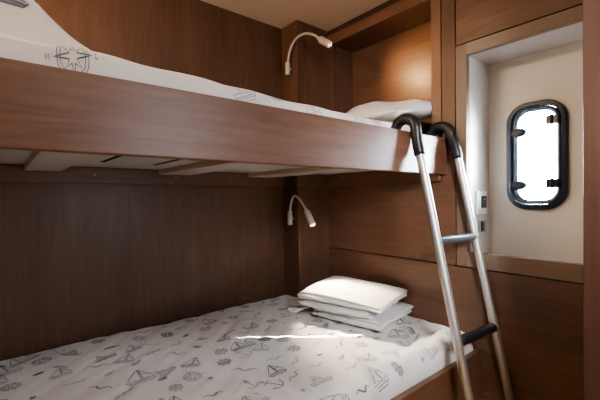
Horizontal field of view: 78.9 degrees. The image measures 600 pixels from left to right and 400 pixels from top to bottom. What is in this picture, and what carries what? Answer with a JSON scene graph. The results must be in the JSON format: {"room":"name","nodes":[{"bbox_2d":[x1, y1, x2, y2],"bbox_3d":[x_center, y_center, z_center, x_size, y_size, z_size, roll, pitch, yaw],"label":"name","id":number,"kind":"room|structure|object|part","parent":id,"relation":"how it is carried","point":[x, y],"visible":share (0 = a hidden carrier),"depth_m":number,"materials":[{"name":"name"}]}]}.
{"room":"boat cabin","nodes":[
{"label":"boat cabin","id":0,"kind":"room"},
{"bbox_2d":[0,0,283,360],"bbox_3d":[-0.653,-0.067,1.386,2.360,1.560,0.030,-1,1,-40],"label":"wall","id":1,"kind":"structure","parent":0,"point":[80,262],"depth_m":1.40,"materials":[{"name":"brown wood"}]},
{"bbox_2d":[0,57,446,185],"bbox_3d":[-0.496,-0.138,0.997,2.089,0.159,0.769,-1,1,-40],"label":"bunk","id":2,"kind":"object","parent":1,"relation":"attached to","point":[53,120],"visible":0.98,"depth_m":0.80,"materials":[{"name":"brown wood"}]},
{"bbox_3d":[-0.811,-0.085,1.223,1.890,0.056,0.019,-1,1,-40],"label":"support rail","id":3,"kind":"part","parent":2,"relation":"part of","materials":[{"name":"brown wood"}]},
{"bbox_3d":[-0.497,-0.121,0.996,2.086,0.012,0.729,-1,1,-40],"label":"panel","id":4,"kind":"part","parent":2,"relation":"part of","materials":[{"name":"brown wood"}]},
{"bbox_2d":[0,33,409,131],"bbox_3d":[-0.516,-0.213,1.009,2.045,0.168,0.678,-1,1,-40],"label":"mattress","id":5,"kind":"object","parent":2,"relation":"on","point":[11,47],"visible":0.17,"depth_m":0.73,"materials":[{"name":"white fabric"}]},
{"bbox_2d":[0,0,90,50],"bbox_3d":[-0.820,-0.406,0.717,0.694,0.217,0.444,-1,1,-40],"label":"pillow","id":6,"kind":"object","parent":5,"relation":"on","point":[22,19],"visible":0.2,"depth_m":0.72,"materials":[{"name":"white fabric"}]},
{"bbox_2d":[346,99,431,124],"bbox_3d":[0.351,-0.361,1.553,0.359,0.108,0.441,-1,1,-37],"label":"pillow","id":7,"kind":"object","parent":5,"relation":"on","point":[376,110],"visible":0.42,"depth_m":1.40,"materials":[{"name":"white fabric"}]},
{"bbox_3d":[0.067,-0.099,1.785,0.213,0.056,0.020,-1,1,-40],"label":"support rail","id":8,"kind":"part","parent":2,"relation":"part of","materials":[{"name":"brown wood"}]},
{"bbox_3d":[0.342,-0.100,1.608,0.021,0.056,0.601,-1,1,-40],"label":"support rail","id":9,"kind":"part","parent":2,"relation":"part of","materials":[{"name":"brown wood"}]},
{"bbox_2d":[201,0,388,31],"bbox_3d":[0.043,-0.866,0.526,2.360,0.040,2.360,-1,1,-40],"label":"ceiling","id":10,"kind":"structure","parent":0,"point":[327,15],"depth_m":1.64,"materials":[{"name":"beige paint"}]},
{"bbox_2d":[281,20,330,297],"bbox_3d":[0.107,-0.080,1.913,0.397,1.560,0.124,-1,1,-40],"label":"wall","id":11,"kind":"structure","parent":0,"point":[306,248],"depth_m":1.79,"materials":[{"name":"brown wood"}]},
{"bbox_2d":[288,195,315,226],"bbox_3d":[0.007,0.048,1.704,0.038,0.147,0.188,-1,1,-40],"label":"reading lamp","id":12,"kind":"object","parent":11,"relation":"attached to","point":[308,215],"visible":1,"depth_m":1.70,"materials":[{"name":"white metal"}]},
{"bbox_2d":[285,32,331,75],"bbox_3d":[0.033,-0.688,1.671,0.283,0.166,0.037,0,1,44],"label":"reading lamp","id":13,"kind":"object","parent":11,"relation":"attached to","point":[322,40],"visible":1,"depth_m":1.67,"materials":[{"name":"white metal"}]},
{"bbox_2d":[327,0,583,399],"bbox_3d":[0.904,-0.080,1.100,0.203,1.560,2.145,-1,1,-40],"label":"wall","id":14,"kind":"structure","parent":0,"point":[475,61],"depth_m":1.34,"materials":[{"name":"brown wood"}]},
{"bbox_3d":[0.332,-0.845,1.642,0.014,0.029,0.577,-1,1,-40],"label":"header trim","id":15,"kind":"part","parent":14,"relation":"part of","materials":[{"name":"brown wood"}]},
{"bbox_3d":[0.368,0.015,1.612,0.020,0.450,0.673,-1,1,-40],"label":"panel","id":16,"kind":"part","parent":14,"relation":"part of","materials":[{"name":"brown wood"}]},
{"bbox_3d":[0.529,-0.534,1.406,0.020,0.650,0.040,-1,1,-40],"label":"upright post","id":17,"kind":"part","parent":14,"relation":"part of","materials":[{"name":"brown wood"}]},
{"bbox_3d":[0.842,0.473,1.049,0.020,0.456,2.145,-1,1,-40],"label":"panel","id":18,"kind":"part","parent":14,"relation":"part of","materials":[{"name":"brown wood"}]},
{"bbox_2d":[476,191,486,214],"bbox_3d":[0.686,0.009,1.371,0.079,0.089,0.014,-1,1,-40],"label":"light switch","id":19,"kind":"object","parent":14,"relation":"attached to","point":[481,196],"visible":1,"depth_m":1.36,"materials":[{"name":"white plastic"}]},
{"bbox_2d":[479,220,485,231],"bbox_3d":[0.689,0.099,1.376,0.046,0.044,0.012,-1,1,-40],"label":"power socket","id":20,"kind":"object","parent":14,"relation":"attached to","point":[482,223],"visible":0.99,"depth_m":1.36,"materials":[{"name":"white plastic"}]},
{"bbox_3d":[1.045,-0.712,0.776,0.020,0.293,1.468,-1,1,-40],"label":"panel","id":21,"kind":"part","parent":14,"relation":"part of","materials":[{"name":"brown wood"}]},
{"bbox_3d":[0.728,0.214,1.179,0.023,0.054,0.366,-1,1,-40],"label":"recess sill","id":22,"kind":"part","parent":14,"relation":"part of","materials":[{"name":"beige wood"}]},
{"bbox_3d":[0.864,-0.158,1.290,0.020,0.750,0.386,-1,1,-40],"label":"hull panel","id":23,"kind":"part","parent":14,"relation":"part of","materials":[{"name":"beige paint"}]},
{"bbox_2d":[506,99,568,209],"bbox_3d":[0.834,-0.158,1.290,0.035,0.385,0.191,-1,1,-40],"label":"window","id":24,"kind":"structure","parent":14,"relation":"in","point":[561,117],"depth_m":1.27,"materials":[{"name":"black metal"}]},
{"bbox_3d":[0.838,-0.158,1.294,0.013,0.346,0.152,-1,1,-40],"label":"opening sash","id":25,"kind":"part","parent":24,"relation":"part of","materials":[{"name":"clear glass"}]},
{"bbox_2d":[583,0,599,399],"bbox_3d":[0.748,-0.076,0.880,0.316,1.560,0.034,-1,1,-40],"label":"wall partition","id":26,"kind":"structure","parent":0,"point":[591,8],"depth_m":0.78,"materials":[{"name":"red wood"}]},
{"bbox_3d":[0.058,0.734,0.542,2.360,0.040,2.360,-1,1,-40],"label":"floor","id":27,"kind":"structure","parent":0,"visible":0},
{"bbox_2d":[390,349,481,399],"bbox_3d":[-0.409,0.627,0.908,2.087,0.174,0.764,-1,1,-40],"label":"bunk","id":28,"kind":"object","parent":27,"relation":"on","point":[445,384],"visible":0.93,"depth_m":1.14,"materials":[{"name":"brown wood"}]},
{"bbox_2d":[0,295,472,399],"bbox_3d":[-0.454,0.518,0.962,2.061,0.104,0.864,-1,1,-40],"label":"mattress","id":29,"kind":"object","parent":28,"relation":"on","point":[260,350],"visible":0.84,"depth_m":1.09,"materials":[{"name":"white fabric"}]},
{"bbox_2d":[312,301,413,330],"bbox_3d":[0.257,0.441,1.469,0.300,0.033,0.306,0,1,39],"label":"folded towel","id":30,"kind":"object","parent":29,"relation":"on","point":[399,310],"visible":0.46,"depth_m":1.36,"materials":[{"name":"white fabric"}]},
{"bbox_2d":[288,299,396,318],"bbox_3d":[0.149,0.429,1.504,0.425,0.061,0.270,0,1,37],"label":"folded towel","id":31,"kind":"object","parent":30,"relation":"on","point":[306,303],"visible":0.38,"depth_m":1.37,"materials":[{"name":"white fabric"}]},
{"bbox_2d":[298,276,407,312],"bbox_3d":[0.219,0.370,1.481,0.360,0.049,0.292,0,1,36],"label":"pillow","id":32,"kind":"object","parent":31,"relation":"on","point":[343,291],"visible":1,"depth_m":1.43,"materials":[{"name":"white fabric"}]},
{"bbox_2d":[391,113,514,399],"bbox_3d":[0.511,0.206,1.223,0.255,0.997,0.328,-1,1,-40],"label":"ladder","id":33,"kind":"object","parent":27,"relation":"on","point":[459,340],"visible":0.9,"depth_m":1.19,"materials":[{"name":"metal"}]},
{"bbox_3d":[0.450,0.255,1.126,0.028,0.864,0.211,-1,1,-40],"label":"rail","id":34,"kind":"part","parent":33,"relation":"part of","materials":[{"name":"metal"}]},
{"bbox_3d":[0.629,0.252,1.253,0.028,0.864,0.210,-1,1,-40],"label":"rail","id":35,"kind":"part","parent":33,"relation":"part of","materials":[{"name":"metal"}]}
]}

